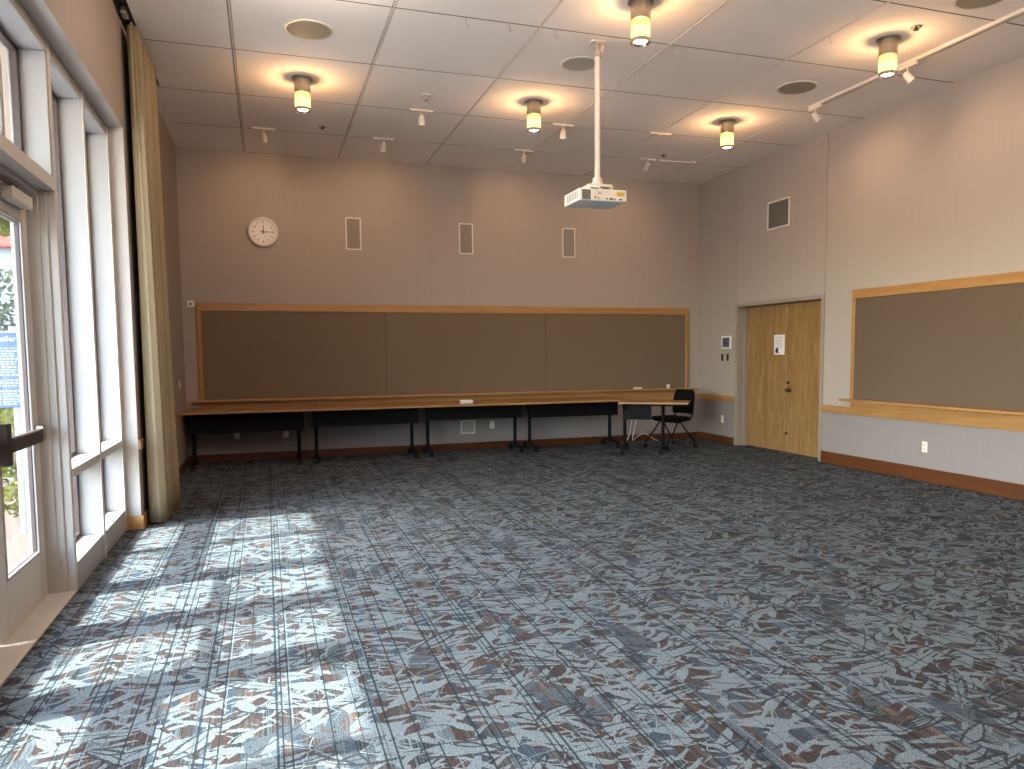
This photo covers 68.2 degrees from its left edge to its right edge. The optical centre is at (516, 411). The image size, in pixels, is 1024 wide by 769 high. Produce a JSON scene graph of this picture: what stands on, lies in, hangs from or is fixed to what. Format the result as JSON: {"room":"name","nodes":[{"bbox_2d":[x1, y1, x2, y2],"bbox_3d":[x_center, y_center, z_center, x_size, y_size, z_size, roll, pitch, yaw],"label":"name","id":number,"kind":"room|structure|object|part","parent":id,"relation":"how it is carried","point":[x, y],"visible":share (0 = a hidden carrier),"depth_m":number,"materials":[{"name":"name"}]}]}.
{"room":"community hall","nodes":[
{"label":"community hall","id":0,"kind":"room"},
{"bbox_2d":[20,0,187,524],"bbox_3d":[-2.350,-0.969,3.265,0.310,4.328,13.995,-2,5,-18],"label":"wall","id":1,"kind":"structure","parent":0,"point":[89,37],"depth_m":6.14,"materials":[{"name":"beige paint"}]},
{"bbox_2d":[0,41,11,141],"bbox_3d":[-3.196,-2.211,3.002,1.380,0.260,20.000,-2,5,-18],"label":"roof overhang","id":2,"kind":"object","parent":1,"relation":"attached to","point":[3,49],"depth_m":5.52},
{"bbox_2d":[0,175,47,645],"bbox_3d":[-2.661,-0.045,4.035,0.139,2.348,0.870,-2,5,-18],"label":"door","id":3,"kind":"structure","parent":1,"relation":"in","point":[24,585],"depth_m":4.25,"materials":[{"name":"white paint"}]},
{"bbox_3d":[-2.623,-1.185,3.880,0.020,0.012,0.330,-2,5,-18],"label":"closer arm","id":4,"kind":"part","parent":3,"relation":"part of","materials":[{"name":"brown metal"}]},
{"bbox_3d":[-2.664,0.146,4.083,0.052,0.085,0.695,-2,5,-18],"label":"push bar rail","id":5,"kind":"part","parent":3,"relation":"part of","materials":[{"name":"metal"}]},
{"bbox_2d":[0,0,52,175],"bbox_3d":[-2.514,-1.692,3.504,0.195,0.785,1.800,-2,5,-18],"label":"window","id":6,"kind":"structure","parent":1,"relation":"in","point":[25,43],"depth_m":4.30,"materials":[{"name":"white paint"}]},
{"bbox_2d":[0,41,78,593],"bbox_3d":[-2.502,-0.458,3.596,0.195,3.260,1.905,-2,5,-18],"label":"door frame","id":7,"kind":"structure","parent":1,"relation":"attached to","point":[37,218],"depth_m":4.46,"materials":[{"name":"white metal"}]},
{"bbox_2d":[49,43,106,587],"bbox_3d":[-2.928,-0.553,4.893,0.203,3.260,0.832,-2,5,-18],"label":"window","id":8,"kind":"structure","parent":1,"relation":"in","point":[67,96],"depth_m":5.21,"materials":[{"name":"glass"}]},
{"bbox_3d":[-2.914,0.353,4.937,0.199,0.055,0.780,-2,5,-18],"label":"rail","id":9,"kind":"part","parent":8,"relation":"part of","materials":[{"name":"white metal"}]},
{"bbox_2d":[83,93,127,552],"bbox_3d":[-3.194,-0.612,5.693,0.203,3.260,0.862,-2,5,-18],"label":"window","id":10,"kind":"structure","parent":1,"relation":"in","point":[96,130],"depth_m":6.04,"materials":[{"name":"white paint"}]},
{"bbox_3d":[-3.179,0.295,5.737,0.199,0.055,0.810,-2,5,-18],"label":"rail","id":11,"kind":"part","parent":10,"relation":"part of","materials":[{"name":"white metal"}]},
{"bbox_2d":[127,456,189,529],"bbox_3d":[-3.785,0.784,8.163,0.123,0.110,4.023,-2,5,-18],"label":"baseboard","id":12,"kind":"structure","parent":1,"relation":"attached to","point":[134,522],"depth_m":6.28,"materials":[{"name":"brown wood"}]},
{"bbox_2d":[138,408,187,449],"bbox_3d":[-3.744,0.138,8.141,0.020,0.080,4.001,-2,5,-18],"label":"trim","id":13,"kind":"structure","parent":1,"relation":"attached to","point":[141,442],"depth_m":6.45,"materials":[{"name":"brown wood"}]},
{"bbox_2d":[175,147,698,455],"bbox_3d":[-0.744,-1.593,11.219,8.372,4.328,0.156,-2,5,-18],"label":"wall","id":14,"kind":"structure","parent":0,"point":[642,251],"depth_m":10.88,"materials":[{"name":"paint"}]},
{"bbox_2d":[187,300,194,306],"bbox_3d":[-4.290,-1.413,9.950,0.090,0.090,0.048,-2,5,-18],"label":"sensor","id":15,"kind":"object","parent":14,"relation":"attached to","point":[190,303],"visible":1,"depth_m":9.93,"materials":[{"name":"white plastic"}]},
{"bbox_2d":[234,433,239,438],"bbox_3d":[-3.794,0.318,10.260,0.072,0.116,0.010,-2,5,-18],"label":"wall outlet","id":16,"kind":"object","parent":14,"relation":"attached to","point":[236,435],"visible":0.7,"depth_m":10.26,"materials":[{"name":"white plastic"}]},
{"bbox_2d":[248,217,277,246],"bbox_3d":[-3.410,-2.412,10.167,0.392,0.392,0.050,-2,5,-18],"label":"wall clock","id":17,"kind":"object","parent":14,"relation":"attached to","point":[262,231],"visible":1,"depth_m":10.16,"materials":[{"name":"white plastic"}]},
{"bbox_2d":[283,431,288,437],"bbox_3d":[-3.191,0.307,10.459,0.072,0.116,0.010,-2,5,-18],"label":"wall outlet","id":18,"kind":"object","parent":14,"relation":"attached to","point":[285,433],"visible":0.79,"depth_m":10.46,"materials":[{"name":"white plastic"}]},
{"bbox_2d":[345,217,360,249],"bbox_3d":[-2.280,-2.479,10.557,0.213,0.445,0.014,-2,5,-18],"label":"wall speaker","id":19,"kind":"object","parent":14,"relation":"attached to","point":[352,225],"visible":1,"depth_m":10.55,"materials":[{"name":"white plastic"}]},
{"bbox_2d":[190,432,695,462],"bbox_3d":[-0.709,0.519,11.295,7.750,0.105,0.016,-2,5,-18],"label":"baseboard","id":20,"kind":"structure","parent":14,"relation":"attached to","point":[578,440],"depth_m":11.04,"materials":[{"name":"brown wood"}]},
{"bbox_2d":[189,394,696,411],"bbox_3d":[-0.716,-0.117,11.244,7.746,0.090,0.020,-2,5,-18],"label":"trim","id":21,"kind":"structure","parent":14,"relation":"attached to","point":[642,397],"depth_m":12.16,"materials":[{"name":"brown wood"}]},
{"bbox_2d":[192,303,696,407],"bbox_3d":[-0.693,-0.854,11.140,7.599,1.395,0.130,-2,5,-18],"label":"tackboard","id":22,"kind":"object","parent":14,"relation":"attached to","point":[250,354],"visible":0.91,"depth_m":10.99,"materials":[{"name":"brown fabric"}]},
{"bbox_3d":[-0.718,-1.500,11.135,7.389,0.105,0.035,-2,5,-18],"label":"frame rail","id":23,"kind":"part","parent":22,"relation":"part of","materials":[{"name":"brown wood"}]},
{"bbox_2d":[459,223,472,253],"bbox_3d":[-0.741,-2.525,11.064,0.213,0.445,0.014,-2,5,-18],"label":"wall speaker","id":24,"kind":"object","parent":14,"relation":"attached to","point":[465,229],"visible":1,"depth_m":11.06,"materials":[{"name":"white plastic"}]},
{"bbox_2d":[461,420,474,433],"bbox_3d":[-0.726,0.232,11.271,0.220,0.200,0.010,-2,5,-18],"label":"air vent","id":25,"kind":"object","parent":14,"relation":"in","point":[467,426],"visible":1,"depth_m":11.27,"materials":[{"name":"white plastic"}]},
{"bbox_2d":[562,228,574,257],"bbox_3d":[0.798,-2.577,11.570,0.213,0.445,0.014,-2,5,-18],"label":"wall speaker","id":26,"kind":"object","parent":14,"relation":"attached to","point":[568,234],"visible":1,"depth_m":11.57,"materials":[{"name":"white plastic"}]},
{"bbox_2d":[0,438,1023,768],"bbox_3d":[1.481,1.113,4.742,8.372,0.120,14.095,-2,5,-18],"label":"floor","id":27,"kind":"structure","parent":0,"point":[710,605],"depth_m":4.02,"materials":[{"name":"carpet"}]},
{"bbox_2d":[0,590,76,686],"bbox_3d":[-2.484,1.160,3.724,0.185,0.014,1.790,-2,5,-18],"label":"threshold","id":28,"kind":"object","parent":27,"relation":"on","point":[20,642],"visible":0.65,"depth_m":3.91,"materials":[{"name":"wood"}]},
{"bbox_2d":[181,405,308,469],"bbox_3d":[-3.515,0.336,9.889,1.518,0.735,0.843,-2,5,-18],"label":"table","id":29,"kind":"object","parent":27,"relation":"on","point":[264,418],"visible":1,"depth_m":9.74,"materials":[{"name":"brown laminate"}]},
{"bbox_3d":[-3.482,0.139,9.767,1.408,0.265,0.018,-2,5,-18],"label":"modesty panel","id":30,"kind":"part","parent":29,"relation":"part of","materials":[{"name":"black metal"}]},
{"bbox_2d":[306,402,425,463],"bbox_3d":[-2.068,0.286,10.365,1.518,0.735,0.843,-2,5,-18],"label":"table","id":31,"kind":"object","parent":27,"relation":"on","point":[402,412],"visible":0.98,"depth_m":10.22,"materials":[{"name":"brown laminate"}]},
{"bbox_3d":[-2.035,0.072,10.242,1.408,0.230,0.018,-2,5,-18],"label":"modesty panel","id":32,"kind":"part","parent":31,"relation":"part of","materials":[{"name":"black metal"}]},
{"bbox_2d":[416,399,532,457],"bbox_3d":[-0.622,0.237,10.841,1.518,0.735,0.843,-2,5,-18],"label":"table","id":33,"kind":"object","parent":27,"relation":"on","point":[505,408],"visible":0.97,"depth_m":10.69,"materials":[{"name":"brown laminate"}]},
{"bbox_2d":[460,400,472,403],"bbox_3d":[-0.700,-0.133,10.529,0.170,0.052,0.102,-2,5,-18],"label":"box","id":34,"kind":"object","parent":33,"relation":"on","point":[461,401],"visible":1,"depth_m":10.48,"materials":[{"name":"white plastic"}]},
{"bbox_3d":[-0.589,0.008,10.717,1.408,0.200,0.018,-2,5,-18],"label":"modesty panel","id":35,"kind":"part","parent":33,"relation":"part of","materials":[{"name":"black metal"}]},
{"bbox_2d":[516,397,629,451],"bbox_3d":[0.825,0.187,11.318,1.518,0.735,0.843,-2,5,-18],"label":"table","id":36,"kind":"object","parent":27,"relation":"on","point":[574,406],"visible":0.93,"depth_m":11.17,"materials":[{"name":"brown laminate"}]},
{"bbox_3d":[0.858,-0.034,11.194,1.408,0.215,0.018,-2,5,-18],"label":"modesty panel","id":37,"kind":"part","parent":36,"relation":"part of","materials":[{"name":"black metal"}]},
{"bbox_2d":[632,421,657,440],"bbox_3d":[2.011,0.244,11.927,0.148,0.495,0.581,4,6,43],"label":"power cable","id":38,"kind":"object","parent":27,"relation":"on","point":[635,421],"visible":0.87,"depth_m":11.91,"materials":[{"name":"white plastic"}]},
{"bbox_2d":[618,400,689,455],"bbox_3d":[1.948,0.224,10.700,0.960,0.735,0.570,1,5,16],"label":"table","id":39,"kind":"object","parent":27,"relation":"on","point":[632,409],"visible":1,"depth_m":10.67,"materials":[{"name":"brown laminate"}]},
{"bbox_3d":[1.710,0.003,10.710,0.390,0.230,0.018,1,5,16],"label":"modesty panel","id":40,"kind":"part","parent":39,"relation":"part of","materials":[{"name":"black metal"}]},
{"bbox_3d":[1.961,-0.100,10.731,0.800,0.037,0.232,1,5,16],"label":"under frame","id":41,"kind":"part","parent":39,"relation":"part of","materials":[{"name":"black metal"}]},
{"bbox_2d":[643,389,696,449],"bbox_3d":[2.320,0.111,11.323,0.650,0.860,0.526,-3,5,-30],"label":"chair","id":42,"kind":"object","parent":27,"relation":"on","point":[680,394],"visible":0.98,"depth_m":11.34,"materials":[{"name":"black plastic"}]},
{"bbox_3d":[2.063,0.297,11.439,0.264,0.320,0.030,-2,5,-18],"label":"leg","id":43,"kind":"part","parent":42,"relation":"part of","materials":[{"name":"black metal"}]},
{"bbox_3d":[2.300,0.102,11.311,0.450,0.050,0.460,-3,5,-30],"label":"seat","id":44,"kind":"part","parent":42,"relation":"part of","materials":[{"name":"black fabric"}]},
{"bbox_3d":[2.301,0.148,11.315,0.300,0.045,0.400,-3,5,-30],"label":"seat frame","id":45,"kind":"part","parent":42,"relation":"part of","materials":[{"name":"black metal"}]},
{"bbox_3d":[2.284,0.324,11.064,0.264,0.320,0.030,-4,6,-42],"label":"leg","id":46,"kind":"part","parent":42,"relation":"part of","materials":[{"name":"black metal"}]},
{"bbox_3d":[2.546,-0.151,11.437,0.123,0.360,0.430,-3,5,-30],"label":"backrest","id":47,"kind":"part","parent":42,"relation":"part of","materials":[{"name":"black fabric"}]},
{"bbox_3d":[2.541,0.310,11.214,0.264,0.320,0.030,-2,5,-18],"label":"leg","id":48,"kind":"part","parent":42,"relation":"part of","materials":[{"name":"black metal"}]},
{"bbox_2d":[126,0,1023,183],"bbox_3d":[1.442,-3.150,4.416,7.772,0.184,13.895,-2,5,-18],"label":"ceiling","id":49,"kind":"structure","parent":0,"point":[225,69],"depth_m":7.31,"materials":[{"name":"tile"}]},
{"bbox_2d":[114,0,134,28],"bbox_3d":[-1.813,-2.887,2.091,0.080,0.085,11.300,-2,5,-18],"label":"track","id":50,"kind":"object","parent":49,"relation":"attached to","point":[122,6],"visible":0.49,"depth_m":5.96,"materials":[{"name":"black metal"}]},
{"bbox_2d":[127,22,180,522],"bbox_3d":[-3.179,-1.134,6.646,0.144,4.120,0.905,-2,5,-16],"label":"curtain","id":51,"kind":"object","parent":50,"relation":"hanging from","point":[164,494],"visible":1,"depth_m":6.40,"materials":[{"name":"beige fabric"}]},
{"bbox_2d":[252,127,274,142],"bbox_3d":[-3.012,-3.288,9.016,0.260,0.170,0.113,-2,5,-18],"label":"track spotlight","id":52,"kind":"object","parent":49,"relation":"hanging from","point":[263,136],"visible":1,"depth_m":8.99,"materials":[{"name":"white metal"}]},
{"bbox_2d":[291,75,312,113],"bbox_3d":[-2.098,-3.102,7.409,0.200,0.312,0.200,-2,5,-18],"label":"ceiling lamp","id":53,"kind":"object","parent":49,"relation":"hanging from","point":[302,87],"visible":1,"depth_m":7.35,"materials":[{"name":"metal"}]},
{"bbox_2d":[283,19,333,39],"bbox_3d":[-1.727,-3.171,6.291,0.410,0.012,0.410,-2,5,-18],"label":"ceiling speaker","id":54,"kind":"object","parent":49,"relation":"attached to","point":[306,29],"visible":1,"depth_m":6.26,"materials":[{"name":"white metal"}]},
{"bbox_2d":[373,137,393,151],"bbox_3d":[-1.670,-3.336,9.478,0.260,0.170,0.114,-2,5,-18],"label":"track spotlight","id":55,"kind":"object","parent":49,"relation":"hanging from","point":[383,145],"visible":1,"depth_m":9.46,"materials":[{"name":"white metal"}]},
{"bbox_2d":[410,108,432,124],"bbox_3d":[-1.058,-3.260,8.395,0.260,0.167,0.084,-2,5,-18],"label":"track spotlight","id":56,"kind":"object","parent":49,"relation":"hanging from","point":[421,121],"visible":1,"depth_m":8.37,"materials":[{"name":"white metal"}]},
{"bbox_2d":[421,93,430,100],"bbox_3d":[-0.947,-3.277,7.905,0.110,0.060,0.110,-2,5,-18],"label":"smoke detector","id":57,"kind":"object","parent":49,"relation":"attached to","point":[426,96],"visible":1,"depth_m":7.88,"materials":[{"name":"white plastic"}]},
{"bbox_2d":[515,149,533,162],"bbox_3d":[0.096,-3.398,10.091,0.260,0.171,0.112,-2,5,-18],"label":"track spotlight","id":58,"kind":"object","parent":49,"relation":"hanging from","point":[523,159],"visible":1,"depth_m":10.07,"materials":[{"name":"white metal"}]},
{"bbox_2d":[524,99,542,133],"bbox_3d":[0.186,-3.181,8.161,0.200,0.312,0.200,-2,5,-18],"label":"ceiling lamp","id":59,"kind":"object","parent":49,"relation":"hanging from","point":[533,105],"visible":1,"depth_m":8.10,"materials":[{"name":"metal"}]},
{"bbox_2d":[553,123,573,138],"bbox_3d":[0.550,-3.320,8.976,0.260,0.166,0.082,-2,5,-18],"label":"track spotlight","id":60,"kind":"object","parent":49,"relation":"hanging from","point":[563,132],"visible":1,"depth_m":8.95,"materials":[{"name":"white metal"}]},
{"bbox_2d":[560,56,594,71],"bbox_3d":[0.590,-3.252,7.086,0.361,0.012,0.361,-2,5,-18],"label":"ceiling speaker","id":61,"kind":"object","parent":49,"relation":"attached to","point":[577,63],"visible":0.94,"depth_m":7.06,"materials":[{"name":"white metal"}]},
{"bbox_2d":[582,39,612,189],"bbox_3d":[0.709,-2.589,6.657,0.235,1.272,0.160,-2,5,-18],"label":"mount","id":62,"kind":"object","parent":49,"relation":"hanging from","point":[597,180],"visible":0.89,"depth_m":6.62,"materials":[{"name":"white metal"}]},
{"bbox_2d":[564,185,626,209],"bbox_3d":[0.702,-1.913,6.760,0.456,0.131,0.424,-2,5,-18],"label":"projector","id":63,"kind":"object","parent":62,"relation":"hanging from","point":[587,197],"visible":1,"depth_m":6.63,"materials":[{"name":"white plastic"}]},
{"bbox_2d":[582,189,590,198],"bbox_3d":[0.604,-1.880,6.545,0.083,0.084,0.008,-2,5,-18],"label":"grille","id":64,"kind":"object","parent":63,"relation":"attached to","point":[586,193],"depth_m":6.54,"materials":[{"name":"white plastic"}]},
{"bbox_3d":[0.809,-1.888,6.614,0.322,0.090,0.005,-2,5,-18],"label":"connector panel","id":65,"kind":"part","parent":63,"relation":"part of","materials":[{"name":"white plastic"}]},
{"bbox_3d":[0.706,-3.168,6.602,0.142,0.109,0.090,-2,5,-18],"label":"ceiling plate","id":66,"kind":"part","parent":62,"relation":"part of","materials":[{"name":"white metal"}]},
{"bbox_2d":[628,0,653,46],"bbox_3d":[0.959,-3.011,5.853,0.200,0.312,0.200,-2,5,-18],"label":"ceiling lamp","id":67,"kind":"object","parent":49,"relation":"hanging from","point":[640,10],"visible":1,"depth_m":5.81,"materials":[{"name":"metal"}]},
{"bbox_3d":[0.960,-2.870,5.864,0.100,0.025,0.100,-2,5,-18],"label":"bulb","id":68,"kind":"part","parent":67,"relation":"part of","materials":[{"name":"white glass"}]},
{"bbox_2d":[639,158,655,170],"bbox_3d":[1.830,-3.454,10.610,0.260,0.171,0.113,-2,5,-18],"label":"track spotlight","id":69,"kind":"object","parent":49,"relation":"hanging from","point":[647,166],"visible":1,"depth_m":10.59,"materials":[{"name":"white metal"}]},
{"bbox_2d":[650,132,670,135],"bbox_3d":[1.783,-3.425,9.349,0.280,0.041,0.058,-2,5,-18],"label":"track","id":70,"kind":"object","parent":49,"relation":"attached to","point":[653,133],"visible":1,"depth_m":9.33,"materials":[{"name":"white metal"}]},
{"bbox_2d":[659,159,696,164],"bbox_3d":[2.292,-3.541,10.734,0.600,0.024,0.100,-2,5,-18],"label":"track","id":71,"kind":"object","parent":49,"relation":"attached to","point":[693,162],"visible":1,"depth_m":10.74,"materials":[{"name":"white metal"}]},
{"bbox_2d":[718,119,735,149],"bbox_3d":[2.482,-3.259,8.917,0.200,0.312,0.200,-2,5,-18],"label":"ceiling lamp","id":72,"kind":"object","parent":49,"relation":"hanging from","point":[726,125],"visible":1,"depth_m":8.86,"materials":[{"name":"metal"}]},
{"bbox_2d":[776,80,817,94],"bbox_3d":[2.885,-3.326,7.778,0.410,0.012,0.410,-2,5,-18],"label":"ceiling speaker","id":73,"kind":"object","parent":49,"relation":"attached to","point":[801,86],"visible":1,"depth_m":7.75,"materials":[{"name":"white metal"}]},
{"bbox_2d":[876,34,900,78],"bbox_3d":[3.243,-3.089,6.605,0.200,0.312,0.200,-2,5,-18],"label":"ceiling lamp","id":74,"kind":"object","parent":49,"relation":"hanging from","point":[888,44],"visible":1,"depth_m":6.55,"materials":[{"name":"metal"}]},
{"bbox_3d":[3.244,-2.948,6.616,0.100,0.025,0.100,-2,5,-18],"label":"bulb","id":75,"kind":"part","parent":74,"relation":"part of","materials":[{"name":"white glass"}]},
{"bbox_2d":[802,8,1023,111],"bbox_3d":[4.422,-3.106,4.861,0.044,0.034,7.660,-2,5,-18],"label":"track","id":76,"kind":"object","parent":49,"relation":"attached to","point":[1020,11],"visible":1,"depth_m":6.82,"materials":[{"name":"white metal"}]},
{"bbox_2d":[808,104,822,122],"bbox_3d":[3.294,-3.260,8.309,0.111,0.172,0.200,-2,5,-18],"label":"track spotlight","id":77,"kind":"object","parent":76,"relation":"hanging from","point":[815,116],"visible":1,"depth_m":8.28,"materials":[{"name":"white metal"}]},
{"bbox_2d":[898,61,917,83],"bbox_3d":[3.690,-3.172,7.117,0.109,0.172,0.200,-2,5,-18],"label":"track spotlight","id":78,"kind":"object","parent":76,"relation":"hanging from","point":[908,77],"visible":1,"depth_m":7.09,"materials":[{"name":"white metal"}]},
{"bbox_2d":[910,25,921,30],"bbox_3d":[3.355,-3.213,6.348,0.090,0.027,0.090,-2,5,-18],"label":"sprinkler","id":79,"kind":"object","parent":49,"relation":"attached to","point":[916,28],"visible":1,"depth_m":6.34,"materials":[{"name":"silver metal"}]},
{"bbox_2d":[952,0,1003,9],"bbox_3d":[3.590,-3.183,5.819,0.410,0.012,0.410,-2,5,-18],"label":"ceiling speaker","id":80,"kind":"object","parent":49,"relation":"attached to","point":[959,4],"visible":1,"depth_m":5.91,"materials":[{"name":"grey metal"}]},
{"bbox_2d":[697,56,1023,484],"bbox_3d":[5.308,-1.182,5.790,0.300,4.228,13.995,-2,5,-18],"label":"wall","id":81,"kind":"structure","parent":0,"point":[928,187],"depth_m":8.70,"materials":[{"name":"paint"}]},
{"bbox_2d":[696,393,734,401],"bbox_3d":[3.136,-0.219,11.971,0.024,0.093,1.060,-2,5,-18],"label":"trim","id":82,"kind":"structure","parent":81,"relation":"attached to","point":[725,398],"depth_m":11.90,"materials":[{"name":"brown wood"}]},
{"bbox_2d":[721,336,731,348],"bbox_3d":[3.223,-1.059,11.622,0.024,0.200,0.250,-2,5,-18],"label":"control panel","id":83,"kind":"object","parent":81,"relation":"attached to","point":[725,340],"visible":1,"depth_m":11.60,"materials":[{"name":"white plastic"}]},
{"bbox_2d":[746,304,786,451],"bbox_3d":[3.640,-0.496,11.022,0.043,2.072,0.888,-2,5,-18],"label":"door","id":84,"kind":"structure","parent":81,"relation":"in","point":[765,370],"depth_m":11.01,"materials":[{"name":"brown wood"}]},
{"bbox_2d":[774,335,784,354],"bbox_3d":[3.711,-0.941,10.683,0.003,0.280,0.230,-2,5,-18],"label":"paper notice","id":85,"kind":"object","parent":84,"relation":"attached to","point":[779,340],"visible":1,"depth_m":10.68,"materials":[{"name":"white paper"}]},
{"bbox_2d":[767,196,789,230],"bbox_3d":[3.587,-2.706,10.361,0.012,0.385,0.470,-2,5,-18],"label":"air vent","id":86,"kind":"object","parent":81,"relation":"in","point":[778,211],"visible":1,"depth_m":10.36,"materials":[{"name":"white plastic"}]},
{"bbox_2d":[734,294,824,461],"bbox_3d":[3.695,-0.484,10.569,0.202,2.135,1.900,-2,5,-18],"label":"door frame","id":87,"kind":"structure","parent":81,"relation":"attached to","point":[741,333],"depth_m":11.36,"materials":[{"name":"beige paint"}]},
{"bbox_2d":[783,300,820,457],"bbox_3d":[3.885,-0.433,10.165,0.116,2.072,0.900,-2,5,-18],"label":"door","id":88,"kind":"structure","parent":81,"relation":"in","point":[802,319],"depth_m":10.26,"materials":[{"name":"brown wood"}]},
{"bbox_2d":[696,431,1023,500],"bbox_3d":[5.158,0.853,5.943,0.022,0.150,13.895,-2,5,-18],"label":"baseboard","id":89,"kind":"structure","parent":81,"relation":"attached to","point":[961,481],"depth_m":8.22,"materials":[{"name":"brown wood"}]},
{"bbox_2d":[821,405,1023,431],"bbox_3d":[5.618,0.340,4.490,0.024,0.090,10.925,-2,5,-18],"label":"trim","id":90,"kind":"structure","parent":81,"relation":"attached to","point":[941,419],"depth_m":8.07,"materials":[{"name":"brown wood"}]},
{"bbox_2d":[922,441,927,452],"bbox_3d":[4.413,0.386,8.178,0.010,0.116,0.072,-2,5,-18],"label":"wall outlet","id":91,"kind":"object","parent":81,"relation":"attached to","point":[924,444],"visible":1,"depth_m":8.18,"materials":[{"name":"white plastic"}]},
{"bbox_2d":[839,271,1023,421],"bbox_3d":[5.045,-0.518,5.963,0.135,1.407,6.795,-2,5,-18],"label":"tackboard","id":92,"kind":"object","parent":81,"relation":"attached to","point":[950,347],"visible":1,"depth_m":7.88,"materials":[{"name":"brown fabric"}]},
{"bbox_3d":[5.080,-1.170,5.940,0.040,0.105,6.620,-2,5,-18],"label":"frame rail","id":93,"kind":"part","parent":92,"relation":"part of","materials":[{"name":"brown wood"}]},
{"label":"outside","id":94,"kind":"structure","parent":0,"visible":0},
{"bbox_2d":[2,468,29,569],"bbox_3d":[-24.809,1.156,7.697,39.700,0.140,90.000,-2,5,-18],"label":"ground","id":95,"kind":"structure","parent":94,"point":[17,543],"depth_m":6.07,"materials":[{"name":"concrete"}]},
{"bbox_2d":[0,217,10,417],"bbox_3d":[-12.102,-3.209,16.737,5.669,6.956,3.451,1,5,20],"label":"shade tree","id":96,"kind":"object","parent":95,"relation":"on","point":[3,221],"visible":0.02,"depth_m":16.20,"materials":[{"name":"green plant"}]},
{"bbox_2d":[0,265,15,434],"bbox_3d":[-9.695,-1.065,13.525,3.302,3.131,2.569,0,4,13],"label":"tree","id":97,"kind":"object","parent":95,"relation":"on","point":[6,310],"visible":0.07,"depth_m":13.33,"materials":[{"name":"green plant"}]},
{"bbox_2d":[0,236,15,327],"bbox_3d":[-22.860,-3.247,28.034,11.000,5.500,8.700,-2,5,-18],"label":"building","id":98,"kind":"structure","parent":95,"relation":"on","point":[6,262],"depth_m":25.59,"materials":[{"name":"paint"}]},
{"bbox_2d":[0,408,17,491],"bbox_3d":[-5.600,0.133,8.662,1.617,1.470,2.542,-2,5,-18],"label":"shrub","id":99,"kind":"object","parent":95,"relation":"on","point":[9,413],"visible":0.05,"depth_m":8.01,"materials":[{"name":"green plant"}]},
{"bbox_3d":[-5.515,0.457,8.399,0.074,0.803,0.820,-4,6,-41],"label":"stem","id":100,"kind":"part","parent":99,"relation":"part of","materials":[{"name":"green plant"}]},
{"bbox_2d":[0,326,22,435],"bbox_3d":[-4.109,-0.245,6.145,0.144,0.881,0.088,-2,5,-18],"label":"sign","id":101,"kind":"object","parent":95,"relation":"on","point":[10,397],"depth_m":6.10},
{"bbox_3d":[-4.314,-0.328,6.040,0.695,0.610,0.023,-2,5,-18],"label":"panel","id":102,"kind":"part","parent":101,"relation":"part of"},
{"bbox_3d":[-4.078,0.160,6.200,0.060,1.700,0.060,-2,5,-18],"label":"post","id":103,"kind":"part","parent":101,"relation":"part of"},
{"bbox_2d":[3,481,19,517],"bbox_3d":[-4.337,0.763,6.923,0.470,0.422,0.792,0,4,7],"label":"shrub","id":104,"kind":"object","parent":95,"relation":"on","point":[7,491],"visible":0.15,"depth_m":6.63,"materials":[{"name":"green plant"}]},
{"bbox_2d":[16,449,28,533],"bbox_3d":[-4.058,0.655,6.228,0.052,0.694,0.088,-2,5,-18],"label":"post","id":105,"kind":"object","parent":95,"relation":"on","point":[20,454],"depth_m":6.22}
]}

